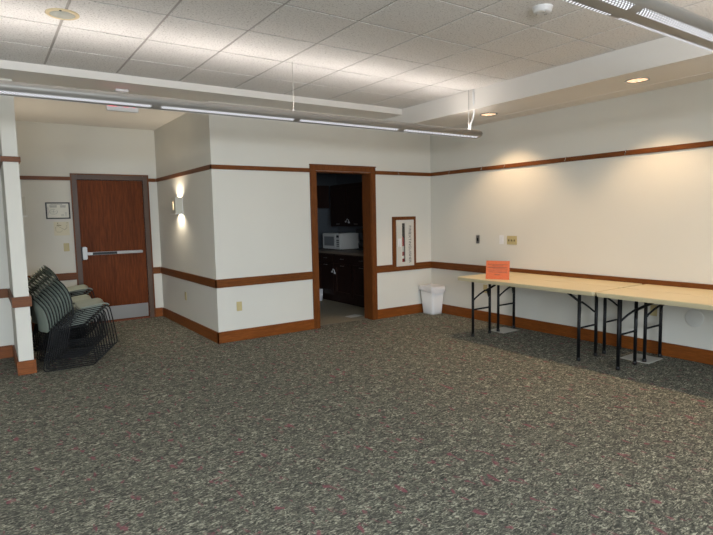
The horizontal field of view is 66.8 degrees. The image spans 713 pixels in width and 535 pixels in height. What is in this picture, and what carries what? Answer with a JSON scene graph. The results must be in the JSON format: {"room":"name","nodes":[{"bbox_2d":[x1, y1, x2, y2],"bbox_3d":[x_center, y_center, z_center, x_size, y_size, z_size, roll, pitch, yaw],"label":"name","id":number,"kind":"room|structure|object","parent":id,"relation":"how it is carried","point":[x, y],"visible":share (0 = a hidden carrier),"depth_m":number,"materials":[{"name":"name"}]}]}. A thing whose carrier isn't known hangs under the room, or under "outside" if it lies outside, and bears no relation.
{"room":"community meeting room","nodes":[
{"label":"community meeting room","id":0,"kind":"room"},
{"bbox_2d":[0,174,13,345],"bbox_3d":[-5.785,-0.210,4.154,5.207,2.861,1.020,-5,7,-34],"label":"wall","id":1,"kind":"structure","parent":0,"point":[6,324],"depth_m":6.00,"materials":[{"name":"paint"}]},
{"bbox_2d":[0,288,7,297],"bbox_3d":[-4.058,0.300,5.881,0.447,0.103,0.020,-5,7,-34],"label":"trim","id":2,"kind":"structure","parent":1,"relation":"attached to","point":[3,292],"depth_m":5.98,"materials":[{"name":"brown wood"}]},
{"bbox_2d":[0,345,12,358],"bbox_3d":[-4.044,0.953,5.944,0.449,0.138,0.018,-5,7,-34],"label":"baseboard","id":3,"kind":"structure","parent":1,"relation":"attached to","point":[5,351],"depth_m":6.03,"materials":[{"name":"brown wood"}]},
{"bbox_2d":[0,78,33,361],"bbox_3d":[-3.996,-0.444,6.243,0.127,2.861,2.441,-5,7,-34],"label":"wall partition","id":4,"kind":"structure","parent":0,"point":[9,171],"depth_m":5.25,"materials":[{"name":"paint"}]},
{"bbox_2d":[0,156,20,167],"bbox_3d":[-4.000,-1.117,6.165,0.163,0.052,2.441,-5,7,-34],"label":"trim","id":5,"kind":"structure","parent":4,"relation":"attached to","point":[2,158],"depth_m":5.17,"materials":[{"name":"brown wood"}]},
{"bbox_2d":[8,288,31,307],"bbox_3d":[-3.970,0.259,6.293,0.167,0.103,2.441,-5,7,-34],"label":"trim","id":6,"kind":"structure","parent":4,"relation":"attached to","point":[26,301],"depth_m":5.30,"materials":[{"name":"brown wood"}]},
{"bbox_2d":[21,197,25,216],"bbox_3d":[-3.940,-0.712,6.340,0.112,0.226,0.208,-5,7,-34],"label":"wall sconce","id":7,"kind":"object","parent":4,"relation":"attached to","point":[22,198],"visible":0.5,"depth_m":6.28,"materials":[{"name":"white plastic"}]},
{"bbox_2d":[13,345,36,375],"bbox_3d":[-3.958,0.912,6.356,0.163,0.138,2.441,-5,7,-34],"label":"baseboard","id":8,"kind":"structure","parent":4,"relation":"attached to","point":[29,366],"depth_m":5.37,"materials":[{"name":"brown wood"}]},
{"bbox_2d":[15,121,163,320],"bbox_3d":[-3.909,-0.597,7.841,2.243,2.861,0.100,-5,7,-34],"label":"wall","id":9,"kind":"structure","parent":0,"point":[44,149],"depth_m":7.61,"materials":[{"name":"paint"}]},
{"bbox_2d":[20,176,69,179],"bbox_3d":[-4.337,-1.229,7.421,0.716,0.052,0.018,-5,7,-34],"label":"trim","id":10,"kind":"structure","parent":9,"relation":"attached to","point":[21,177],"depth_m":7.43,"materials":[{"name":"brown wood"}]},
{"bbox_2d":[27,272,76,280],"bbox_3d":[-4.308,0.147,7.551,0.714,0.103,0.020,-5,7,-34],"label":"trim","id":11,"kind":"structure","parent":9,"relation":"attached to","point":[62,276],"depth_m":7.67,"materials":[{"name":"brown wood"}]},
{"bbox_2d":[45,202,70,218],"bbox_3d":[-4.180,-0.796,7.566,0.302,0.231,0.016,-5,7,-34],"label":"framed piece","id":12,"kind":"object","parent":9,"relation":"attached to","point":[54,210],"visible":1,"depth_m":7.56,"materials":[{"name":"white paper"}]},
{"bbox_2d":[47,204,66,214],"bbox_3d":[-4.188,-0.802,7.559,0.238,0.165,0.002,-5,7,-34],"label":"print","id":13,"kind":"object","parent":12,"relation":"attached to","point":[52,209],"depth_m":7.56,"materials":[{"name":"grey paper"}]},
{"bbox_2d":[53,222,69,235],"bbox_3d":[-4.152,-0.547,7.612,0.192,0.191,0.005,-5,7,-34],"label":"map","id":14,"kind":"object","parent":9,"relation":"attached to","point":[60,228],"visible":1,"depth_m":7.61,"materials":[{"name":"beige paper"}]},
{"bbox_2d":[63,243,69,250],"bbox_3d":[-4.107,-0.286,7.656,0.072,0.115,0.018,-5,7,-34],"label":"light switch","id":15,"kind":"object","parent":9,"relation":"attached to","point":[66,245],"visible":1,"depth_m":7.66,"materials":[{"name":"beige plastic"}]},
{"bbox_2d":[31,307,162,331],"bbox_3d":[-3.814,0.759,7.943,1.887,0.138,0.018,-5,7,-34],"label":"baseboard","id":16,"kind":"structure","parent":9,"relation":"attached to","point":[159,311],"depth_m":8.43,"materials":[{"name":"brown wood"}]},
{"bbox_2d":[69,173,155,316],"bbox_3d":[-3.585,-0.280,8.018,1.062,2.183,0.020,-5,7,-34],"label":"trim","id":17,"kind":"structure","parent":9,"relation":"attached to","point":[69,173],"depth_m":7.94,"materials":[{"name":"brown wood"}]},
{"bbox_2d":[71,175,154,322],"bbox_3d":[-3.600,-0.272,8.041,1.026,2.166,0.165,-5,7,-34],"label":"door","id":18,"kind":"structure","parent":9,"relation":"in","point":[110,219],"depth_m":8.04,"materials":[{"name":"brown wood"}]},
{"bbox_2d":[153,267,160,273],"bbox_3d":[-3.097,0.044,8.382,0.107,0.103,0.020,-5,7,-34],"label":"trim","id":19,"kind":"structure","parent":9,"relation":"attached to","point":[156,270],"depth_m":8.37,"materials":[{"name":"brown wood"}]},
{"bbox_2d":[154,113,213,329],"bbox_3d":[-2.370,-0.594,7.481,0.120,2.861,2.241,-5,7,-34],"label":"wall","id":20,"kind":"structure","parent":0,"point":[179,143],"depth_m":7.25,"materials":[{"name":"paint"}]},
{"bbox_2d":[171,197,182,213],"bbox_3d":[-2.451,-0.839,7.363,0.112,0.226,0.208,-5,7,-34],"label":"wall sconce","id":21,"kind":"object","parent":20,"relation":"attached to","point":[176,202],"visible":1,"depth_m":7.30,"materials":[{"name":"white plastic"}]},
{"bbox_2d":[0,60,401,129],"bbox_3d":[-4.247,-1.900,5.779,9.808,0.134,2.926,-5,7,-34],"label":"ceiling","id":22,"kind":"structure","parent":0,"point":[26,109],"depth_m":6.28,"materials":[{"name":"paint"}]},
{"bbox_2d":[106,89,137,112],"bbox_3d":[-2.460,-1.747,5.667,0.310,0.221,0.100,-5,7,-34],"label":"exit sign","id":23,"kind":"object","parent":22,"relation":"hanging from","point":[108,107],"visible":0.38,"depth_m":5.64,"materials":[{"name":"white plastic"}]},
{"bbox_2d":[204,101,430,331],"bbox_3d":[-0.317,-0.632,7.434,3.448,2.861,0.166,-5,7,-34],"label":"wall","id":24,"kind":"structure","parent":0,"point":[260,221],"depth_m":6.92,"materials":[{"name":"paint"}]},
{"bbox_2d":[156,164,309,181],"bbox_3d":[-1.841,-1.303,7.667,1.336,0.052,2.407,-5,7,-34],"label":"trim","id":25,"kind":"structure","parent":24,"relation":"attached to","point":[211,166],"depth_m":6.73,"materials":[{"name":"brown wood"}]},
{"bbox_2d":[160,267,312,287],"bbox_3d":[-1.813,0.073,7.795,1.338,0.103,2.407,-5,7,-34],"label":"trim","id":26,"kind":"structure","parent":24,"relation":"attached to","point":[255,280],"depth_m":6.86,"materials":[{"name":"brown wood"}]},
{"bbox_2d":[163,307,313,343],"bbox_3d":[-1.800,0.726,7.859,1.336,0.138,2.407,-5,7,-34],"label":"baseboard","id":27,"kind":"structure","parent":24,"relation":"attached to","point":[283,328],"depth_m":6.92,"materials":[{"name":"brown wood"}]},
{"bbox_2d":[236,301,241,310],"bbox_3d":[-1.439,0.476,6.638,0.070,0.115,0.008,-5,7,-34],"label":"wall outlet","id":28,"kind":"object","parent":24,"relation":"attached to","point":[239,304],"visible":1,"depth_m":6.64,"materials":[{"name":"beige plastic"}]},
{"bbox_2d":[309,164,377,328],"bbox_3d":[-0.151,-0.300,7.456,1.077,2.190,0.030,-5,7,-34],"label":"trim","id":29,"kind":"structure","parent":24,"relation":"attached to","point":[313,167],"depth_m":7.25,"materials":[{"name":"brown wood"}]},
{"bbox_2d":[320,318,367,325],"bbox_3d":[-0.197,0.780,7.667,0.905,0.007,0.025,-5,7,-34],"label":"trim","id":30,"kind":"structure","parent":24,"relation":"attached to","point":[366,318],"depth_m":7.66,"materials":[{"name":"brown"}]},
{"bbox_2d":[378,303,422,318],"bbox_3d":[0.742,0.646,8.159,1.064,0.138,0.018,-5,7,-34],"label":"baseboard","id":31,"kind":"structure","parent":24,"relation":"attached to","point":[416,308],"depth_m":8.09,"materials":[{"name":"brown wood"}]},
{"bbox_2d":[375,171,430,175],"bbox_3d":[0.701,-1.384,7.967,1.064,0.052,0.018,-5,7,-34],"label":"trim","id":32,"kind":"structure","parent":24,"relation":"attached to","point":[376,172],"depth_m":7.94,"materials":[{"name":"brown wood"}]},
{"bbox_2d":[392,216,415,266],"bbox_3d":[0.686,-0.392,8.090,0.445,0.736,0.178,-5,7,-34],"label":"fire extinguisher cabinet","id":33,"kind":"object","parent":24,"relation":"attached to","point":[406,225],"visible":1,"depth_m":8.05,"materials":[{"name":"brown wood"}]},
{"bbox_2d":[402,233,403,261],"bbox_3d":[0.670,-0.275,8.092,0.091,0.473,0.091,0,5,10],"label":"fire extinguisher","id":34,"kind":"object","parent":33,"relation":"in","point":[402,233],"visible":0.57,"depth_m":8.06,"materials":[{"name":"red metal"}]},
{"bbox_2d":[377,261,430,272],"bbox_3d":[0.729,-0.008,8.096,1.064,0.103,0.020,-5,7,-34],"label":"trim","id":35,"kind":"structure","parent":24,"relation":"attached to","point":[419,265],"depth_m":8.06,"materials":[{"name":"brown wood"}]},
{"bbox_2d":[316,173,362,247],"bbox_3d":[-1.015,-0.659,8.726,3.523,2.700,2.750,-5,7,-34],"label":"wall","id":36,"kind":"structure","parent":0,"point":[324,214],"depth_m":10.50,"materials":[{"name":"paint"}]},
{"bbox_2d":[317,186,328,207],"bbox_3d":[-1.185,-1.292,9.906,1.420,0.415,0.328,-5,7,-34],"label":"upper cabinet","id":37,"kind":"object","parent":36,"relation":"attached to","point":[322,191],"visible":0.21,"depth_m":10.09,"materials":[{"name":"brown wood"}]},
{"bbox_2d":[330,184,346,225],"bbox_3d":[-0.204,-1.153,10.066,0.386,0.760,0.526,-5,7,-34],"label":"upper cabinet","id":38,"kind":"object","parent":36,"relation":"attached to","point":[337,192],"visible":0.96,"depth_m":9.97,"materials":[{"name":"brown wood"}]},
{"bbox_2d":[346,182,362,225],"bbox_3d":[0.126,-1.115,9.590,0.386,0.760,0.626,-5,7,-34],"label":"upper cabinet","id":39,"kind":"object","parent":36,"relation":"attached to","point":[354,205],"visible":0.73,"depth_m":9.54,"materials":[{"name":"brown wood"}]},
{"bbox_2d":[0,0,703,103],"bbox_3d":[-0.430,-1.484,0.381,10.990,0.010,10.380,-5,7,-34],"label":"grid","id":40,"kind":"object","parent":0,"point":[69,1],"visible":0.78,"depth_m":4.37,"materials":[{"name":"grey metal"}]},
{"bbox_2d":[0,299,712,534],"bbox_3d":[-1.077,1.334,2.531,10.900,0.100,13.200,-5,7,-34],"label":"floor","id":41,"kind":"structure","parent":0,"point":[410,424],"depth_m":3.70,"materials":[{"name":"carpet"}]},
{"bbox_2d":[30,311,76,349],"bbox_3d":[-3.805,0.569,6.663,0.551,0.756,0.532,-5,7,-34],"label":"chair","id":42,"kind":"object","parent":41,"relation":"on","point":[30,311],"visible":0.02,"depth_m":6.39,"materials":[{"name":"grey plastic"}]},
{"bbox_2d":[30,276,87,339],"bbox_3d":[-3.709,0.458,6.721,0.551,0.756,0.532,-5,7,-34],"label":"chair","id":43,"kind":"object","parent":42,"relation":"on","point":[32,277],"visible":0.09,"depth_m":6.50,"materials":[{"name":"grey plastic"}]},
{"bbox_2d":[33,274,89,336],"bbox_3d":[-3.689,0.435,6.733,0.551,0.756,0.532,-5,7,-34],"label":"chair","id":44,"kind":"object","parent":42,"relation":"on","point":[34,275],"visible":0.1,"depth_m":6.52,"materials":[{"name":"grey plastic"}]},
{"bbox_2d":[30,305,85,359],"bbox_3d":[-3.462,0.607,6.185,0.551,0.756,0.532,-5,7,-34],"label":"chair","id":45,"kind":"object","parent":41,"relation":"on","point":[34,319],"visible":0.2,"depth_m":5.99,"materials":[{"name":"grey plastic"}]},
{"bbox_2d":[28,288,87,357],"bbox_3d":[-3.442,0.585,6.197,0.551,0.756,0.532,-5,7,-34],"label":"chair","id":46,"kind":"object","parent":45,"relation":"on","point":[30,292],"visible":0.03,"depth_m":6.15,"materials":[{"name":"grey plastic"}]},
{"bbox_2d":[28,286,89,355],"bbox_3d":[-3.423,0.562,6.208,0.551,0.756,0.532,-5,7,-34],"label":"chair","id":47,"kind":"object","parent":46,"relation":"on","point":[30,287],"visible":0.09,"depth_m":6.00,"materials":[{"name":"grey plastic"}]},
{"bbox_2d":[31,284,90,352],"bbox_3d":[-3.404,0.540,6.220,0.551,0.756,0.532,-5,7,-34],"label":"chair","id":48,"kind":"object","parent":47,"relation":"on","point":[32,285],"visible":0.12,"depth_m":5.98,"materials":[{"name":"grey plastic"}]},
{"bbox_2d":[33,282,91,350],"bbox_3d":[-3.384,0.518,6.232,0.551,0.756,0.532,-5,7,-34],"label":"chair","id":49,"kind":"object","parent":48,"relation":"on","point":[34,283],"visible":0.09,"depth_m":6.04,"materials":[{"name":"grey plastic"}]},
{"bbox_2d":[35,280,93,348],"bbox_3d":[-3.365,0.496,6.243,0.551,0.756,0.532,-5,7,-34],"label":"chair","id":50,"kind":"object","parent":49,"relation":"on","point":[37,281],"visible":0.12,"depth_m":6.03,"materials":[{"name":"grey plastic"}]},
{"bbox_2d":[38,278,98,346],"bbox_3d":[-3.346,0.473,6.255,0.551,0.756,0.532,-5,7,-34],"label":"chair","id":51,"kind":"object","parent":50,"relation":"on","point":[39,279],"visible":0.1,"depth_m":6.10,"materials":[{"name":"grey plastic"}]},
{"bbox_2d":[40,276,101,344],"bbox_3d":[-3.326,0.451,6.266,0.551,0.756,0.532,-5,7,-34],"label":"chair","id":52,"kind":"object","parent":51,"relation":"on","point":[41,277],"visible":0.11,"depth_m":6.11,"materials":[{"name":"grey plastic"}]},
{"bbox_2d":[42,274,103,342],"bbox_3d":[-3.307,0.429,6.278,0.551,0.756,0.532,-5,7,-34],"label":"chair","id":53,"kind":"object","parent":52,"relation":"on","point":[85,296],"visible":0.27,"depth_m":6.40,"materials":[{"name":"grey plastic"}]},
{"bbox_2d":[31,296,96,371],"bbox_3d":[-3.114,0.645,5.710,0.551,0.756,0.532,-5,7,-34],"label":"chair","id":54,"kind":"object","parent":41,"relation":"on","point":[43,322],"visible":0.63,"depth_m":5.47,"materials":[{"name":"grey plastic"}]},
{"bbox_2d":[31,293,98,369],"bbox_3d":[-3.094,0.623,5.721,0.551,0.756,0.532,-5,7,-34],"label":"chair","id":55,"kind":"object","parent":54,"relation":"on","point":[37,299],"visible":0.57,"depth_m":5.51,"materials":[{"name":"grey plastic"}]},
{"bbox_2d":[34,291,100,366],"bbox_3d":[-3.075,0.600,5.733,0.551,0.756,0.532,-5,7,-34],"label":"chair","id":56,"kind":"object","parent":55,"relation":"on","point":[40,297],"visible":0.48,"depth_m":5.50,"materials":[{"name":"grey plastic"}]},
{"bbox_2d":[36,289,103,364],"bbox_3d":[-3.056,0.578,5.745,0.551,0.756,0.532,-5,7,-34],"label":"chair","id":57,"kind":"object","parent":56,"relation":"on","point":[43,295],"visible":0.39,"depth_m":5.51,"materials":[{"name":"grey plastic"}]},
{"bbox_2d":[39,287,105,361],"bbox_3d":[-3.037,0.556,5.756,0.551,0.756,0.532,-5,7,-34],"label":"chair","id":58,"kind":"object","parent":57,"relation":"on","point":[42,290],"visible":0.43,"depth_m":5.52,"materials":[{"name":"grey plastic"}]},
{"bbox_2d":[42,285,107,359],"bbox_3d":[-3.017,0.533,5.768,0.551,0.756,0.532,-5,7,-34],"label":"chair","id":59,"kind":"object","parent":58,"relation":"on","point":[50,292],"visible":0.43,"depth_m":5.54,"materials":[{"name":"grey plastic"}]},
{"bbox_2d":[44,282,110,357],"bbox_3d":[-2.998,0.511,5.779,0.551,0.756,0.532,-5,7,-34],"label":"chair","id":60,"kind":"object","parent":59,"relation":"on","point":[54,291],"visible":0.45,"depth_m":5.56,"materials":[{"name":"grey plastic"}]},
{"bbox_2d":[46,280,112,354],"bbox_3d":[-2.978,0.489,5.791,0.551,0.756,0.532,-5,7,-34],"label":"chair","id":61,"kind":"object","parent":60,"relation":"on","point":[53,286],"visible":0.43,"depth_m":5.59,"materials":[{"name":"grey plastic"}]},
{"bbox_2d":[49,278,114,352],"bbox_3d":[-2.959,0.467,5.803,0.551,0.756,0.532,-5,7,-34],"label":"chair","id":62,"kind":"object","parent":61,"relation":"on","point":[52,281],"visible":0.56,"depth_m":5.59,"materials":[{"name":"grey plastic"}]},
{"bbox_2d":[52,276,117,349],"bbox_3d":[-2.940,0.444,5.814,0.551,0.756,0.532,-5,7,-34],"label":"chair","id":63,"kind":"object","parent":62,"relation":"on","point":[95,301],"visible":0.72,"depth_m":5.72,"materials":[{"name":"grey plastic"}]},
{"bbox_2d":[319,288,322,300],"bbox_3d":[-0.685,0.487,9.736,0.104,0.215,0.184,-5,7,-34],"label":"bin","id":64,"kind":"object","parent":41,"relation":"on","point":[321,290],"visible":0.28,"depth_m":9.67,"materials":[{"name":"white plastic"}]},
{"bbox_2d":[319,253,339,301],"bbox_3d":[-0.208,0.147,9.819,0.854,0.858,0.516,-5,7,-34],"label":"base cabinet","id":65,"kind":"object","parent":41,"relation":"on","point":[326,260],"visible":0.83,"depth_m":9.59,"materials":[{"name":"brown wood"}]},
{"bbox_2d":[334,254,357,305],"bbox_3d":[0.097,0.182,9.379,0.854,0.858,0.551,-5,7,-34],"label":"base cabinet","id":66,"kind":"object","parent":41,"relation":"on","point":[343,264],"visible":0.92,"depth_m":9.15,"materials":[{"name":"brown wood"}]},
{"bbox_2d":[345,314,362,317],"bbox_3d":[-0.044,0.733,8.164,0.165,0.002,0.242,4,7,41],"label":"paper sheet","id":67,"kind":"object","parent":41,"relation":"on","point":[353,315],"visible":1,"depth_m":8.19,"materials":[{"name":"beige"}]},
{"bbox_2d":[352,255,364,307],"bbox_3d":[0.413,0.219,8.923,0.854,0.858,0.551,-5,7,-34],"label":"base cabinet","id":68,"kind":"object","parent":41,"relation":"on","point":[357,261],"visible":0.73,"depth_m":8.79,"materials":[{"name":"brown wood"}]},
{"bbox_2d":[318,248,363,255],"bbox_3d":[-0.071,-0.287,9.581,0.845,0.040,2.260,-5,7,-34],"label":"countertop","id":69,"kind":"structure","parent":68,"relation":"on","point":[354,252],"depth_m":9.34,"materials":[{"name":"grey laminate"}]},
{"bbox_2d":[323,232,358,249],"bbox_3d":[-0.295,-0.486,9.937,0.414,0.300,0.585,-5,7,-34],"label":"microwave","id":70,"kind":"object","parent":69,"relation":"on","point":[338,240],"visible":0.91,"depth_m":9.73,"materials":[{"name":"white plastic"}]},
{"bbox_2d":[356,228,362,249],"bbox_3d":[0.122,-0.508,9.654,0.246,0.380,0.180,-5,7,-34],"label":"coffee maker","id":71,"kind":"object","parent":69,"relation":"on","point":[358,230],"visible":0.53,"depth_m":9.59,"materials":[{"name":"black plastic"}]},
{"bbox_2d":[419,284,444,314],"bbox_3d":[1.151,0.481,8.221,0.285,0.437,0.329,-5,7,-34],"label":"waste bin","id":72,"kind":"object","parent":41,"relation":"on","point":[431,294],"visible":1,"depth_m":8.13,"materials":[{"name":"white plastic"}]},
{"bbox_2d":[491,327,516,332],"bbox_3d":[1.890,0.804,6.949,0.307,0.004,0.260,-5,7,-34],"label":"floor plate","id":73,"kind":"object","parent":41,"relation":"on","point":[502,329],"visible":0.86,"depth_m":6.93,"materials":[{"name":"grey plastic"}]},
{"bbox_2d":[458,274,617,360],"bbox_3d":[1.944,0.520,6.076,0.454,0.724,1.822,-5,7,-34],"label":"folding table","id":74,"kind":"object","parent":41,"relation":"on","point":[554,286],"visible":0.92,"depth_m":5.71,"materials":[{"name":"beige laminate"}]},
{"bbox_2d":[486,261,509,279],"bbox_3d":[1.662,0.026,6.331,0.283,0.222,0.093,2,6,30],"label":"sign","id":75,"kind":"object","parent":74,"relation":"on","point":[494,269],"visible":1,"depth_m":6.30,"materials":[{"name":"orange paper"}]},
{"bbox_2d":[497,272,641,353],"bbox_3d":[2.321,0.487,6.335,0.454,0.724,1.822,-5,7,-34],"label":"folding table","id":76,"kind":"object","parent":41,"relation":"on","point":[617,284],"visible":0.67,"depth_m":6.09,"materials":[{"name":"beige laminate"}]},
{"bbox_2d":[620,353,662,363],"bbox_3d":[2.891,0.921,5.487,0.298,0.004,0.300,-5,7,-34],"label":"floor plate","id":77,"kind":"object","parent":41,"relation":"on","point":[650,359],"visible":0.64,"depth_m":5.47,"materials":[{"name":"grey metal"}]},
{"bbox_2d":[596,288,712,369],"bbox_3d":[2.988,0.640,4.570,0.454,0.724,1.822,-5,7,-34],"label":"folding table","id":78,"kind":"object","parent":41,"relation":"on","point":[649,297],"visible":1,"depth_m":4.97,"materials":[{"name":"beige"}]},
{"bbox_2d":[625,284,712,361],"bbox_3d":[3.372,0.609,4.820,0.454,0.724,1.822,-5,7,-34],"label":"folding table","id":79,"kind":"object","parent":41,"relation":"on","point":[649,287],"visible":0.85,"depth_m":5.32,"materials":[{"name":"beige"}]},
{"bbox_2d":[0,0,712,108],"bbox_3d":[-0.625,-1.495,0.554,9.808,0.015,9.815,-5,7,-34],"label":"ceiling tiles","id":80,"kind":"structure","parent":0,"point":[419,17],"depth_m":4.44,"materials":[{"name":"white tile"}]},
{"bbox_2d":[45,8,79,19],"bbox_3d":[-2.040,-1.754,3.750,0.212,0.012,0.212,-5,7,-34],"label":"ceiling speaker","id":81,"kind":"object","parent":80,"relation":"attached to","point":[58,13],"visible":1,"depth_m":3.74,"materials":[{"name":"beige"}]},
{"bbox_2d":[49,11,74,18],"bbox_3d":[-2.040,-1.756,3.750,0.160,0.007,0.160,-5,7,-34],"label":"grille","id":82,"kind":"object","parent":81,"relation":"attached to","point":[54,14],"depth_m":3.74,"materials":[{"name":"grey metal"}]},
{"bbox_2d":[0,64,482,138],"bbox_3d":[-1.910,-1.521,4.115,8.120,0.550,0.200,-5,7,-34],"label":"linear pendant light","id":83,"kind":"object","parent":80,"relation":"hanging from","point":[7,88],"visible":1,"depth_m":4.54,"materials":[{"name":"grey paint"}]},
{"bbox_2d":[532,3,552,15],"bbox_3d":[1.312,-1.813,3.814,0.140,0.043,0.140,-5,7,-34],"label":"smoke detector","id":84,"kind":"object","parent":80,"relation":"attached to","point":[541,9],"visible":1,"depth_m":3.77,"materials":[{"name":"white plastic"}]},
{"bbox_2d":[563,0,712,51],"bbox_3d":[-0.115,-1.314,1.527,8.120,0.550,0.200,-5,7,-34],"label":"linear pendant light","id":85,"kind":"object","parent":80,"relation":"hanging from","point":[663,17],"visible":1,"depth_m":2.56,"materials":[{"name":"grey paint"}]},
{"bbox_2d":[383,36,712,127],"bbox_3d":[3.654,-1.803,3.853,0.997,0.287,10.400,-5,7,-34],"label":"ceiling","id":86,"kind":"structure","parent":0,"point":[667,58],"depth_m":5.43,"materials":[{"name":"paint"}]},
{"bbox_2d":[480,113,496,115],"bbox_3d":[1.618,-1.874,6.619,0.212,0.007,0.212,-5,7,-34],"label":"recessed light","id":87,"kind":"object","parent":86,"relation":"in","point":[483,114],"visible":1,"depth_m":6.63,"materials":[{"name":"silver metal"}]},
{"bbox_2d":[625,77,649,82],"bbox_3d":[2.620,-1.745,5.043,0.212,0.007,0.212,-5,7,-34],"label":"recessed light","id":88,"kind":"object","parent":86,"relation":"in","point":[639,79],"visible":1,"depth_m":5.04,"materials":[{"name":"silver metal"}]},
{"bbox_2d":[430,78,712,350],"bbox_3d":[4.048,-0.457,4.234,0.108,2.935,10.400,-5,7,-34],"label":"wall","id":89,"kind":"structure","parent":0,"point":[647,215],"depth_m":6.16,"materials":[{"name":"paint"}]},
{"bbox_2d":[476,235,479,243],"bbox_3d":[1.699,-0.394,7.572,0.009,0.115,0.070,-5,7,-34],"label":"switch","id":90,"kind":"object","parent":89,"relation":"attached to","point":[477,236],"visible":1,"depth_m":7.56,"materials":[{"name":"silver metal"}]},
{"bbox_2d":[499,235,503,243],"bbox_3d":[1.937,-0.372,7.226,0.010,0.118,0.072,-5,7,-34],"label":"light switch","id":91,"kind":"object","parent":89,"relation":"attached to","point":[501,237],"visible":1,"depth_m":7.22,"materials":[{"name":"white plastic"}]},
{"bbox_2d":[507,236,516,244],"bbox_3d":[2.034,-0.357,7.082,0.016,0.115,0.160,-5,7,-34],"label":"light switch","id":92,"kind":"object","parent":89,"relation":"attached to","point":[511,240],"visible":1,"depth_m":7.08,"materials":[{"name":"beige plastic"}]},
{"bbox_2d":[431,261,712,289],"bbox_3d":[4.069,0.292,4.196,0.020,0.103,10.214,-5,7,-34],"label":"trim","id":93,"kind":"structure","parent":89,"relation":"attached to","point":[438,265],"depth_m":6.32,"materials":[{"name":"brown wood"}]},
{"bbox_2d":[431,141,712,175],"bbox_3d":[4.041,-1.084,4.067,0.018,0.052,10.216,-5,7,-34],"label":"trim","id":94,"kind":"structure","parent":89,"relation":"attached to","point":[705,143],"depth_m":6.09,"materials":[{"name":"brown wood"}]},
{"bbox_2d":[442,304,712,364],"bbox_3d":[4.083,0.945,4.259,0.018,0.138,10.216,-5,7,-34],"label":"baseboard","id":95,"kind":"structure","parent":89,"relation":"attached to","point":[694,354],"depth_m":6.27,"materials":[{"name":"brown wood"}]},
{"bbox_2d":[449,72,710,126],"bbox_3d":[3.802,-1.661,3.866,0.012,0.004,10.234,-5,7,-34],"label":"trim","id":96,"kind":"structure","parent":89,"relation":"attached to","point":[708,72],"depth_m":5.71,"materials":[{"name":"paint"}]},
{"bbox_2d":[650,305,656,315],"bbox_3d":[3.100,0.448,5.637,0.008,0.115,0.070,-5,7,-34],"label":"wall outlet","id":97,"kind":"object","parent":89,"relation":"attached to","point":[654,313],"visible":0.77,"depth_m":5.63,"materials":[{"name":"beige plastic"}]},
{"bbox_3d":[-3.786,0.547,6.675,0.551,0.756,0.532,-5,7,-34],"label":"chair","id":98,"kind":"object","parent":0,"visible":0},
{"bbox_2d":[28,284,81,345],"bbox_3d":[-3.767,0.524,6.686,0.551,0.756,0.532,-5,7,-34],"label":"chair","id":99,"kind":"object","parent":98,"relation":"on","point":[28,284],"visible":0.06,"depth_m":6.73,"materials":[{"name":"grey plastic"}]},
{"bbox_3d":[-3.747,0.502,6.698,0.551,0.757,0.532,-5,7,-34],"label":"chair","id":100,"kind":"object","parent":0,"visible":0},
{"bbox_2d":[28,278,85,339],"bbox_3d":[-3.728,0.480,6.710,0.551,0.756,0.532,-5,7,-34],"label":"chair","id":101,"kind":"object","parent":100,"relation":"on","point":[30,279],"visible":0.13,"depth_m":6.61,"materials":[{"name":"grey plastic"}]},
{"bbox_3d":[-3.670,0.413,6.745,0.551,0.757,0.532,-5,7,-34],"label":"chair","id":102,"kind":"object","parent":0,"visible":0},
{"bbox_2d":[37,270,92,331],"bbox_3d":[-3.651,0.391,6.756,0.551,0.756,0.532,-5,7,-34],"label":"chair","id":103,"kind":"object","parent":102,"relation":"on","point":[39,272],"visible":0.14,"depth_m":6.58,"materials":[{"name":"grey plastic"}]},
{"bbox_2d":[39,268,92,330],"bbox_3d":[-3.631,0.368,6.768,0.551,0.756,0.532,-5,7,-34],"label":"chair","id":104,"kind":"object","parent":103,"relation":"on","point":[41,270],"visible":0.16,"depth_m":6.58,"materials":[{"name":"grey plastic"}]},
{"bbox_2d":[41,267,97,328],"bbox_3d":[-3.612,0.346,6.779,0.551,0.756,0.532,-5,7,-34],"label":"chair","id":105,"kind":"object","parent":103,"relation":"on","point":[43,268],"visible":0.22,"depth_m":6.57,"materials":[{"name":"beige fabric"}]},
{"bbox_2d":[43,265,99,325],"bbox_3d":[-3.593,0.324,6.791,0.551,0.756,0.532,-5,7,-34],"label":"chair","id":106,"kind":"object","parent":105,"relation":"on","point":[79,288],"visible":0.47,"depth_m":6.71,"materials":[{"name":"beige fabric"}]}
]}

